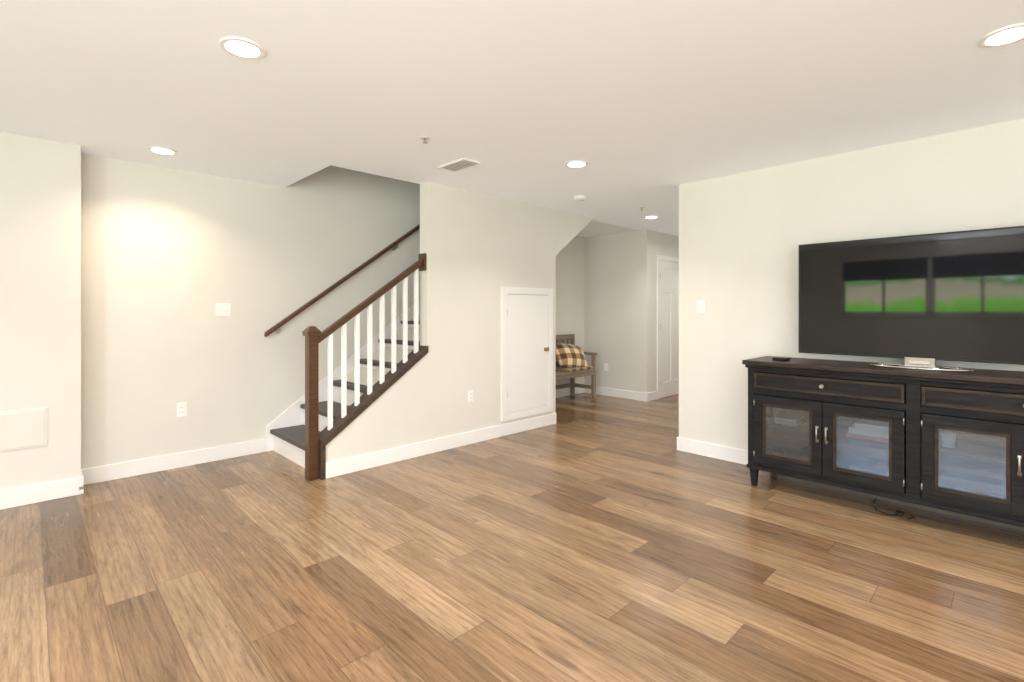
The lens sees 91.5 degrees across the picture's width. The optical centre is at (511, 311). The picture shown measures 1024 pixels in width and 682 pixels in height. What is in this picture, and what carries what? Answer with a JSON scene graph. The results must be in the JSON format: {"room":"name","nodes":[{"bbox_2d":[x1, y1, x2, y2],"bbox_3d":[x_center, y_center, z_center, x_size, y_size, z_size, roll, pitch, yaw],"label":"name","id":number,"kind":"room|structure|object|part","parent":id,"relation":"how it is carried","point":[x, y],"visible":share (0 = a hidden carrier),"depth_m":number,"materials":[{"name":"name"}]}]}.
{"room":"living room","nodes":[
{"label":"living room","id":0,"kind":"room"},
{"bbox_2d":[0,131,80,490],"bbox_3d":[-4.126,0.060,2.572,2.870,2.440,0.220,0,0,-44],"label":"wall","id":1,"kind":"structure","parent":0,"point":[40,272],"depth_m":3.35,"materials":[{"name":"beige paint"}]},
{"bbox_2d":[0,407,47,451],"bbox_3d":[-3.264,0.780,3.249,0.350,0.260,0.010,0,0,-44],"label":"access panel","id":2,"kind":"object","parent":1,"relation":"attached to","point":[23,429],"depth_m":3.29,"materials":[{"name":"white paint"}]},
{"bbox_2d":[0,474,87,509],"bbox_3d":[-4.028,1.220,2.503,2.854,0.120,0.014,0,0,-44],"label":"baseboard","id":3,"kind":"structure","parent":1,"relation":"attached to","point":[22,496],"depth_m":3.34,"materials":[{"name":"white wood"}]},
{"bbox_2d":[81,153,584,468],"bbox_3d":[-2.086,-0.520,4.792,9.130,3.600,0.120,0,0,-44],"label":"wall","id":4,"kind":"structure","parent":0,"point":[171,258],"depth_m":4.28,"materials":[{"name":"beige paint"}]},
{"bbox_2d":[81,438,265,483],"bbox_3d":[-2.708,1.220,4.094,1.286,0.120,0.014,0,0,-44],"label":"baseboard","id":5,"kind":"structure","parent":4,"relation":"attached to","point":[109,472],"depth_m":4.04,"materials":[{"name":"white wood"}]},
{"bbox_2d":[177,402,186,416],"bbox_3d":[-2.712,0.810,4.094,0.070,0.116,0.009,0,0,-44],"label":"electrical outlet","id":6,"kind":"object","parent":4,"relation":"attached to","point":[181,409],"visible":1,"depth_m":4.09,"materials":[{"name":"white plastic"}]},
{"bbox_2d":[216,303,230,316],"bbox_3d":[-2.491,-0.010,4.302,0.116,0.116,0.018,0,0,-44],"label":"double light switch","id":7,"kind":"object","parent":4,"relation":"attached to","point":[223,309],"visible":1,"depth_m":4.31,"materials":[{"name":"white plastic"}]},
{"bbox_2d":[264,224,419,336],"bbox_3d":[-0.990,-1.009,5.670,3.426,2.482,0.066,0,0,-44],"label":"stair railing","id":8,"kind":"object","parent":4,"relation":"attached to","point":[276,328],"depth_m":4.63,"materials":[{"name":"brown wood"}]},
{"bbox_2d":[265,300,419,451],"bbox_3d":[-0.992,-0.080,5.763,3.500,2.720,0.014,0,0,-44],"label":"skirt","id":9,"kind":"object","parent":4,"relation":"attached to","point":[292,415],"visible":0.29,"depth_m":4.89,"materials":[{"name":"white wood"}]},
{"bbox_2d":[556,387,583,397],"bbox_3d":[0.441,1.220,7.156,1.970,0.120,0.014,0,0,-44],"label":"baseboard","id":10,"kind":"structure","parent":4,"relation":"attached to","point":[565,391],"depth_m":7.52,"materials":[{"name":"white wood"}]},
{"bbox_2d":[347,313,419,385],"bbox_3d":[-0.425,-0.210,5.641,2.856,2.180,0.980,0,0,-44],"label":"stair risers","id":11,"kind":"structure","parent":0,"point":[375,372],"depth_m":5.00,"materials":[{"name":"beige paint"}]},
{"bbox_2d":[326,182,678,462],"bbox_3d":[1.552,-0.520,6.795,8.500,3.600,0.120,0,0,-44],"label":"wall","id":12,"kind":"structure","parent":0,"point":[480,250],"depth_m":4.80,"materials":[{"name":"beige paint"}]},
{"bbox_2d":[319,345,427,479],"bbox_3d":[-1.148,0.796,4.170,0.972,0.967,0.160,0,0,-44],"label":"cap","id":13,"kind":"object","parent":12,"relation":"on","point":[326,436],"visible":0.69,"depth_m":4.04,"materials":[{"name":"brown wood"}]},
{"bbox_2d":[326,413,555,478],"bbox_3d":[-0.463,1.220,4.743,2.690,0.120,0.014,0,0,-44],"label":"baseboard","id":14,"kind":"structure","parent":12,"relation":"attached to","point":[370,460],"depth_m":4.46,"materials":[{"name":"white wood"}]},
{"bbox_2d":[468,390,473,401],"bbox_3d":[-0.396,0.820,4.811,0.070,0.116,0.009,0,0,-44],"label":"outlet","id":15,"kind":"object","parent":12,"relation":"attached to","point":[470,395],"visible":1,"depth_m":4.81,"materials":[{"name":"white plastic"}]},
{"bbox_2d":[501,287,552,421],"bbox_3d":[0.186,0.440,5.353,0.790,1.380,0.045,0,0,-44],"label":"door","id":16,"kind":"structure","parent":12,"relation":"attached to","point":[527,351],"depth_m":5.34,"materials":[{"name":"white wood"}]},
{"bbox_2d":[0,393,1023,681],"bbox_3d":[1.833,1.330,3.408,12.820,0.100,7.570,0,0,-44],"label":"floor","id":17,"kind":"structure","parent":0,"point":[586,537],"depth_m":2.43,"materials":[{"name":"wood"}]},
{"bbox_2d":[273,324,419,467],"bbox_3d":[-0.674,0.057,5.388,3.306,2.447,0.966,0,0,-44],"label":"stair risers","id":18,"kind":"object","parent":17,"relation":"on","point":[293,453],"visible":0.04,"depth_m":4.48,"materials":[{"name":"white wood"}]},
{"bbox_2d":[270,321,419,450],"bbox_3d":[-0.684,0.026,5.378,3.334,2.189,0.966,0,0,-44],"label":"stair treads","id":19,"kind":"object","parent":18,"relation":"on","point":[294,435],"visible":0.15,"depth_m":4.55,"materials":[{"name":"brown wood"}]},
{"bbox_2d":[300,248,425,480],"bbox_3d":[-1.182,0.381,4.137,1.066,1.799,0.104,0,0,-44],"label":"stair railing","id":20,"kind":"object","parent":19,"relation":"on","point":[314,336],"depth_m":4.05,"materials":[{"name":"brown wood"}]},
{"bbox_3d":[-1.149,-0.135,4.169,0.975,0.767,0.096,0,0,-44],"label":"handrail","id":21,"kind":"part","parent":20,"relation":"part of","materials":[{"name":"brown wood"}]},
{"bbox_2d":[556,334,596,398],"bbox_3d":[0.649,0.815,7.006,1.210,0.930,0.460,0,0,-44],"label":"bench","id":22,"kind":"object","parent":17,"relation":"on","point":[571,364],"visible":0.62,"depth_m":7.15,"materials":[{"name":"wood"}]},
{"bbox_2d":[556,343,587,369],"bbox_3d":[0.850,0.655,7.187,0.559,0.399,0.200,9,-38,-36],"label":"cushion","id":23,"kind":"object","parent":22,"relation":"on","point":[568,356],"depth_m":7.07,"materials":[{"name":"fabric"}]},
{"bbox_2d":[556,364,594,372],"bbox_3d":[0.871,0.823,7.201,0.570,0.042,0.370,0,0,-44],"label":"seat cushion","id":24,"kind":"object","parent":22,"relation":"on","point":[583,368],"depth_m":7.05,"materials":[{"name":"fabric"}]},
{"bbox_2d":[677,437,747,464],"bbox_3d":[3.168,1.220,2.900,0.014,0.120,4.680,0,0,-44],"label":"baseboard","id":25,"kind":"structure","parent":17,"relation":"on","point":[721,452],"depth_m":4.34,"materials":[{"name":"white wood"}]},
{"bbox_2d":[742,356,1023,526],"bbox_3d":[2.552,0.808,3.130,0.517,0.944,1.970,0,0,-44],"label":"console","id":26,"kind":"object","parent":17,"relation":"on","point":[948,441],"visible":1,"depth_m":3.07,"materials":[{"name":"black wood"}]},
{"bbox_2d":[799,226,1023,371],"bbox_3d":[2.545,-0.063,3.120,0.228,0.843,1.385,0,0,-44],"label":"tv","id":27,"kind":"object","parent":26,"relation":"on","point":[922,302],"visible":1,"depth_m":3.15,"materials":[{"name":"black plastic"},{"name":"dark glossy glass screen"}]},
{"bbox_2d":[0,0,1023,236],"bbox_3d":[1.833,-1.300,3.408,12.820,0.280,7.570,0,0,-44],"label":"ceiling","id":28,"kind":"structure","parent":0,"point":[650,106],"depth_m":2.58,"materials":[{"name":"white paint"}]},
{"bbox_2d":[148,146,176,154],"bbox_3d":[-2.517,-1.165,3.592,0.175,0.030,0.175,0,0,1],"label":"recessed light","id":29,"kind":"object","parent":28,"relation":"in","point":[156,149],"depth_m":3.57,"materials":[{"name":"white plastic"}]},
{"bbox_2d":[219,37,264,58],"bbox_3d":[-1.186,-1.165,2.195,0.175,0.030,0.175,0,0,40],"label":"recessed light","id":30,"kind":"object","parent":28,"relation":"in","point":[239,47],"depth_m":2.18,"materials":[{"name":"white plastic"}]},
{"bbox_2d":[419,136,430,143],"bbox_3d":[-0.583,-1.145,3.339,0.075,0.038,0.075,0,0,37],"label":"sprinkler head","id":31,"kind":"object","parent":28,"relation":"attached to","point":[424,138],"depth_m":3.33},
{"bbox_2d":[438,158,480,171],"bbox_3d":[-0.419,-1.156,3.945,0.170,0.029,0.330,0,0,-44],"label":"ceiling vent","id":32,"kind":"object","parent":28,"relation":"in","point":[459,164],"visible":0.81,"depth_m":3.91,"materials":[{"name":"white metal"}]},
{"bbox_2d":[565,160,587,167],"bbox_3d":[0.507,-1.165,3.925,0.175,0.030,0.175,0,0,1],"label":"recessed light","id":33,"kind":"object","parent":28,"relation":"in","point":[577,163],"depth_m":3.91,"materials":[{"name":"white plastic"}]},
{"bbox_2d":[574,195,586,200],"bbox_3d":[0.693,-1.144,5.068,0.136,0.042,0.136,0,0,-44],"label":"smoke detector","id":34,"kind":"object","parent":28,"relation":"attached to","point":[580,198],"visible":0.92,"depth_m":5.03,"materials":[{"name":"white plastic"}]},
{"bbox_2d":[644,215,658,218],"bbox_3d":[1.712,-1.165,6.129,0.175,0.030,0.175,0,0,40],"label":"recessed light","id":35,"kind":"object","parent":28,"relation":"in","point":[651,216],"depth_m":6.13,"materials":[{"name":"white plastic"}]},
{"bbox_2d":[979,23,1023,47],"bbox_3d":[2.080,-1.165,2.093,0.175,0.030,0.175,0,0,1],"label":"recessed light","id":36,"kind":"object","parent":28,"relation":"in","point":[1010,34],"depth_m":2.09,"materials":[{"name":"white plastic"}]},
{"bbox_2d":[585,230,640,391],"bbox_3d":[1.527,0.060,7.538,0.120,2.440,0.980,0,0,-44],"label":"wall","id":37,"kind":"structure","parent":0,"point":[621,305],"depth_m":7.45,"materials":[{"name":"beige paint"}]},
{"bbox_2d":[604,363,607,370],"bbox_3d":[1.425,0.850,7.551,0.009,0.116,0.070,0,0,-44],"label":"outlet","id":38,"kind":"object","parent":37,"relation":"attached to","point":[605,366],"visible":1,"depth_m":7.55,"materials":[{"name":"white plastic"}]},
{"bbox_2d":[584,386,647,401],"bbox_3d":[1.539,1.220,7.429,0.014,0.120,1.074,0,0,-44],"label":"baseboard","id":39,"kind":"structure","parent":37,"relation":"attached to","point":[633,395],"depth_m":7.36,"materials":[{"name":"white wood"}]},
{"bbox_2d":[679,118,1023,450],"bbox_3d":[3.223,0.060,2.939,0.120,2.440,4.720,0,0,-44],"label":"wall","id":40,"kind":"structure","parent":0,"point":[743,236],"depth_m":3.94,"materials":[{"name":"beige paint"}]},
{"bbox_2d":[698,300,705,313],"bbox_3d":[1.682,-0.036,4.425,0.018,0.116,0.070,0,0,-44],"label":"light switch","id":41,"kind":"object","parent":40,"relation":"attached to","point":[701,307],"visible":1,"depth_m":4.42,"materials":[{"name":"white plastic"}]},
{"bbox_3d":[3.131,0.060,7.194,5.680,2.440,1.750,0,0,-44],"label":"wall","id":42,"kind":"structure","parent":0,"visible":0},
{"bbox_2d":[657,255,678,398],"bbox_3d":[2.433,0.230,7.553,0.900,2.100,0.022,0,0,-44],"label":"door","id":43,"kind":"structure","parent":42,"relation":"attached to","point":[667,327],"depth_m":7.46,"materials":[{"name":"white wood"}]}
]}

